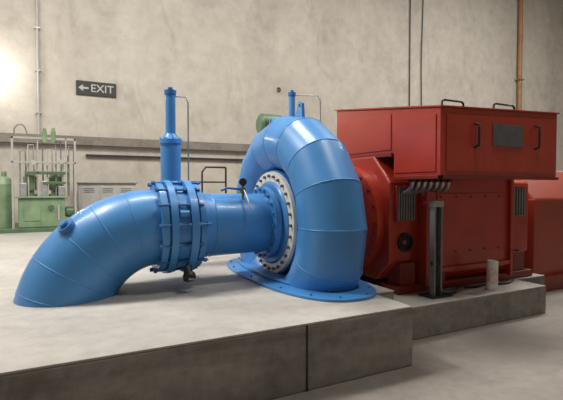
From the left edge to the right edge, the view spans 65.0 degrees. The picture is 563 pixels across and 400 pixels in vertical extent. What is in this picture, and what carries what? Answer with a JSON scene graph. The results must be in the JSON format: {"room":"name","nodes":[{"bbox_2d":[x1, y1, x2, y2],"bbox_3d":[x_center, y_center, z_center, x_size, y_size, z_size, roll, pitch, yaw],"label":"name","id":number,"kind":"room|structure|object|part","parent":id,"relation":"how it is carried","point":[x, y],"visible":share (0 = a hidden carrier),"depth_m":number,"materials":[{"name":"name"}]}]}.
{"room":"power station hall","nodes":[
{"label":"power station hall","id":0,"kind":"room"},
{"bbox_2d":[0,0,562,222],"bbox_3d":[1.368,-4.801,17.006,34.000,12.000,0.300,-1,2,-27],"label":"wall","id":1,"kind":"structure","parent":0,"point":[229,59],"depth_m":15.25,"materials":[{"name":"paint"}]},
{"bbox_2d":[34,0,40,133],"bbox_3d":[-6.937,-6.269,12.510,0.140,8.800,0.090,-1,2,-27],"label":"conduit","id":2,"kind":"object","parent":1,"relation":"attached to","point":[36,27],"visible":0.96,"depth_m":12.55,"materials":[{"name":"grey metal"}]},
{"bbox_2d":[76,80,115,97],"bbox_3d":[-5.574,-3.342,13.315,1.120,0.420,0.047,-1,2,-27],"label":"exit sign","id":3,"kind":"object","parent":1,"relation":"attached to","point":[89,88],"visible":1,"depth_m":13.29,"materials":[{"name":"grey paint"}]},
{"bbox_2d":[0,132,250,151],"bbox_3d":[-6.097,-1.753,13.032,16.990,0.260,0.160,-1,2,-27],"label":"trim","id":4,"kind":"structure","parent":1,"relation":"attached to","point":[4,137],"depth_m":13.53,"materials":[{"name":"concrete"}]},
{"bbox_2d":[86,154,242,160],"bbox_3d":[-2.194,-1.392,15.065,8.200,0.060,0.100,-1,2,-27],"label":"cable tray","id":5,"kind":"object","parent":1,"relation":"attached to","point":[92,155],"visible":0.56,"depth_m":14.00,"materials":[{"name":"metal"}]},
{"bbox_2d":[409,0,410,105],"bbox_3d":[5.468,-5.355,18.855,0.050,11.000,0.050,-1,2,-27],"label":"cable","id":6,"kind":"object","parent":1,"relation":"attached to","point":[410,0],"visible":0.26,"depth_m":18.80,"materials":[{"name":"metal"}]},
{"bbox_2d":[421,0,423,105],"bbox_3d":[6.114,-5.365,19.184,0.194,11.001,0.044,-1,2,-27],"label":"cable","id":7,"kind":"object","parent":1,"relation":"attached to","point":[423,0],"visible":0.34,"depth_m":19.11,"materials":[{"name":"metal"}]},
{"bbox_2d":[514,0,524,109],"bbox_3d":[11.838,-4.947,22.007,0.360,12.000,0.290,-1,2,-27],"label":"downpipe","id":8,"kind":"object","parent":1,"relation":"attached to","point":[519,79],"visible":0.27,"depth_m":21.87,"materials":[{"name":"metal"}]},
{"bbox_2d":[270,289,562,399],"bbox_3d":[6.090,1.568,7.922,34.000,0.200,20.500,-1,2,-27],"label":"floor","id":9,"kind":"structure","parent":0,"point":[521,358],"depth_m":4.12,"materials":[{"name":"concrete"}]},
{"bbox_2d":[0,124,76,233],"bbox_3d":[-6.348,-0.556,11.457,1.900,2.700,1.000,-1,2,-27],"label":"hydraulic power unit","id":10,"kind":"object","parent":9,"relation":"on","point":[36,213],"visible":0.99,"depth_m":11.16,"materials":[{"name":"green metal"}]},
{"bbox_3d":[-6.459,-0.378,11.349,0.320,0.550,0.320,-1,2,-27],"label":"pump motor","id":11,"kind":"part","parent":10,"relation":"part of","materials":[{"name":"green metal"}]},
{"bbox_3d":[-6.243,0.310,11.078,0.360,0.430,0.015,-1,2,-27],"label":"tank door","id":12,"kind":"part","parent":10,"relation":"part of","materials":[{"name":"green metal"}]},
{"bbox_3d":[-6.214,-0.082,11.483,1.150,0.050,0.800,-1,2,-27],"label":"tank lid","id":13,"kind":"part","parent":10,"relation":"part of","materials":[{"name":"green metal"}]},
{"bbox_3d":[-6.214,0.318,11.494,1.050,0.750,0.700,-1,2,-27],"label":"oil tank","id":14,"kind":"part","parent":10,"relation":"part of","materials":[{"name":"green metal"}]},
{"bbox_3d":[-5.942,-0.386,11.612,0.320,0.550,0.320,-1,2,-27],"label":"pump motor","id":15,"kind":"part","parent":10,"relation":"part of","materials":[{"name":"green metal"}]},
{"bbox_3d":[-5.571,0.308,11.653,0.240,0.280,0.280,-1,2,-27],"label":"motor","id":16,"kind":"part","parent":10,"relation":"part of","materials":[{"name":"green metal"}]},
{"bbox_2d":[76,182,137,210],"bbox_3d":[-5.130,0.114,12.995,1.650,1.270,0.700,-1,2,-27],"label":"cabinet","id":17,"kind":"object","parent":9,"relation":"on","point":[88,193],"visible":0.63,"depth_m":12.60,"materials":[{"name":"metal"}]},
{"bbox_3d":[-5.130,-0.501,12.977,1.650,0.040,0.700,-1,2,-27],"label":"plate","id":18,"kind":"part","parent":17,"relation":"part of","materials":[{"name":"grey paint"}]},
{"bbox_2d":[0,232,411,399],"bbox_3d":[-6.106,1.216,6.823,11.280,0.570,11.366,-1,2,-27],"label":"plinth","id":19,"kind":"object","parent":9,"relation":"on","point":[221,334],"visible":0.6,"depth_m":3.63,"materials":[{"name":"concrete"}]},
{"bbox_2d":[13,178,282,307],"bbox_3d":[-1.433,0.501,5.000,2.830,1.505,1.078,-1,2,-27],"label":"tube","id":20,"kind":"object","parent":19,"relation":"on","point":[169,226],"visible":0.98,"depth_m":4.60,"materials":[{"name":"blue metal"}]},
{"bbox_2d":[159,87,188,180],"bbox_3d":[-1.546,-0.319,6.276,0.450,2.530,0.360,-1,2,-27],"label":"cylinder","id":21,"kind":"object","parent":20,"relation":"on","point":[170,143],"visible":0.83,"depth_m":6.17,"materials":[{"name":"blue metal"}]},
{"bbox_3d":[-0.581,-0.128,5.188,0.287,0.057,0.034,-1,2,-31],"label":"gauge handle","id":22,"kind":"part","parent":20,"relation":"part of","materials":[{"name":"blue metal"}]},
{"bbox_2d":[227,101,376,302],"bbox_3d":[0.109,0.258,5.655,1.226,2.962,2.930,-1,2,-27],"label":"turbine","id":23,"kind":"object","parent":19,"relation":"on","point":[312,174],"visible":0.76,"depth_m":4.75,"materials":[{"name":"blue metal"}]},
{"bbox_3d":[0.109,0.949,5.675,1.200,0.030,2.920,-1,2,-27],"label":"plate","id":24,"kind":"part","parent":23,"relation":"part of","materials":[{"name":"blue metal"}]},
{"bbox_2d":[288,90,320,121],"bbox_3d":[0.300,-0.372,7.553,0.680,2.960,0.360,-1,2,-27],"label":"cylinder","id":25,"kind":"object","parent":23,"relation":"on","point":[291,94],"visible":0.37,"depth_m":7.41,"materials":[{"name":"blue metal"}]},
{"bbox_2d":[192,166,226,192],"bbox_3d":[-1.543,0.095,8.872,0.940,1.550,0.040,-1,2,-27],"label":"handrail","id":26,"kind":"object","parent":9,"relation":"on","point":[205,167],"visible":0.41,"depth_m":8.92,"materials":[{"name":"metal"}]},
{"bbox_3d":[-1.543,-0.360,8.859,0.900,0.032,0.032,-1,2,-27],"label":"rail","id":27,"kind":"part","parent":26,"relation":"part of","materials":[{"name":"metal"}]},
{"bbox_3d":[-1.142,0.099,9.077,0.040,1.530,0.040,-1,2,-27],"label":"rail post","id":28,"kind":"part","parent":26,"relation":"part of","materials":[{"name":"metal"}]},
{"bbox_2d":[256,113,280,132],"bbox_3d":[-0.215,-0.074,8.309,0.460,3.060,0.400,-1,2,-27],"label":"motor","id":29,"kind":"object","parent":9,"relation":"on","point":[262,121],"visible":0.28,"depth_m":8.10,"materials":[{"name":"green metal"}]},
{"bbox_2d":[360,273,545,339],"bbox_3d":[1.857,1.313,6.914,3.550,0.370,3.240,-1,2,-27],"label":"plinth","id":30,"kind":"object","parent":9,"relation":"on","point":[467,308],"visible":0.44,"depth_m":5.42,"materials":[{"name":"concrete"}]},
{"bbox_2d":[418,200,460,298],"bbox_3d":[2.083,0.584,5.518,0.822,1.170,0.257,-1,2,-31],"label":"post","id":31,"kind":"object","parent":30,"relation":"on","point":[436,206],"visible":1,"depth_m":5.36,"materials":[{"name":"grey metal"}]},
{"bbox_3d":[1.889,1.162,5.415,0.350,0.020,0.230,-1,2,-27],"label":"plate","id":32,"kind":"part","parent":31,"relation":"part of","materials":[{"name":"metal"}]},
{"bbox_2d":[335,99,559,294],"bbox_3d":[2.072,-0.135,6.396,3.260,2.554,2.682,-1,2,-27],"label":"red generator","id":33,"kind":"object","parent":30,"relation":"on","point":[479,161],"visible":0.85,"depth_m":5.59,"materials":[{"name":"metal"}]},
{"bbox_2d":[395,185,416,221],"bbox_3d":[1.571,0.046,5.577,0.340,0.460,0.035,-1,2,-27],"label":"vent","id":34,"kind":"object","parent":33,"relation":"attached to","point":[405,204],"depth_m":5.56,"materials":[{"name":"grey metal"}]},
{"bbox_2d":[335,105,559,179],"bbox_3d":[2.194,-0.838,6.146,2.110,1.134,2.040,-1,2,-27],"label":"hood","id":35,"kind":"object","parent":33,"relation":"attached to","point":[425,142],"depth_m":5.28,"materials":[{"name":"red metal"}]},
{"bbox_3d":[1.947,-1.089,5.025,0.366,0.102,0.026,-1,2,-27],"label":"handle","id":36,"kind":"part","parent":33,"relation":"part of","materials":[{"name":"black metal"}]},
{"bbox_3d":[2.120,0.200,6.818,1.640,1.680,1.890,-1,2,-27],"label":"stator frame","id":37,"kind":"part","parent":33,"relation":"part of","materials":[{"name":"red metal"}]},
{"bbox_3d":[2.210,-0.731,4.983,0.028,0.296,0.071,-1,2,-27],"label":"handle","id":38,"kind":"part","parent":33,"relation":"part of","materials":[{"name":"black metal"}]},
{"bbox_3d":[2.731,-1.131,5.424,0.406,0.102,0.026,-1,2,-27],"label":"handle","id":39,"kind":"part","parent":33,"relation":"part of","materials":[{"name":"black metal"}]},
{"bbox_3d":[2.693,-0.764,5.256,0.530,0.260,0.016,-1,2,-27],"label":"name plate","id":40,"kind":"part","parent":33,"relation":"part of","materials":[{"name":"grey paint"}]},
{"bbox_2d":[514,186,526,216],"bbox_3d":[3.478,0.018,6.548,0.460,0.460,0.035,-1,2,-27],"label":"vent","id":41,"kind":"object","parent":33,"relation":"attached to","point":[520,192],"depth_m":6.57,"materials":[{"name":"grey metal"}]},
{"bbox_3d":[3.172,-0.776,5.473,0.028,0.316,0.071,-1,2,-27],"label":"handle","id":42,"kind":"part","parent":33,"relation":"part of","materials":[{"name":"black metal"}]},
{"bbox_2d":[463,278,513,287],"bbox_3d":[2.866,1.139,6.011,1.043,0.028,0.139,-1,2,-27],"label":"loose cable","id":43,"kind":"object","parent":30,"relation":"on","point":[512,280],"visible":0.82,"depth_m":5.92,"materials":[{"name":"black rubber"}]},
{"bbox_2d":[486,260,497,289],"bbox_3d":[2.747,0.974,5.763,0.141,0.375,0.141,-1,2,-27],"label":"canister","id":44,"kind":"object","parent":30,"relation":"on","point":[491,265],"visible":1,"depth_m":5.71,"materials":[{"name":"white metal"}]},
{"bbox_2d":[524,171,562,291],"bbox_3d":[4.267,0.458,8.252,2.320,2.000,2.000,-1,2,-27],"label":"housing","id":45,"kind":"object","parent":9,"relation":"on","point":[543,255],"visible":0.17,"depth_m":7.31,"materials":[{"name":"red metal"}]},
{"bbox_3d":[4.431,1.330,8.361,1.950,0.250,2.000,-1,2,-27],"label":"foot frame","id":46,"kind":"part","parent":45,"relation":"part of","materials":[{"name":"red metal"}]}
]}

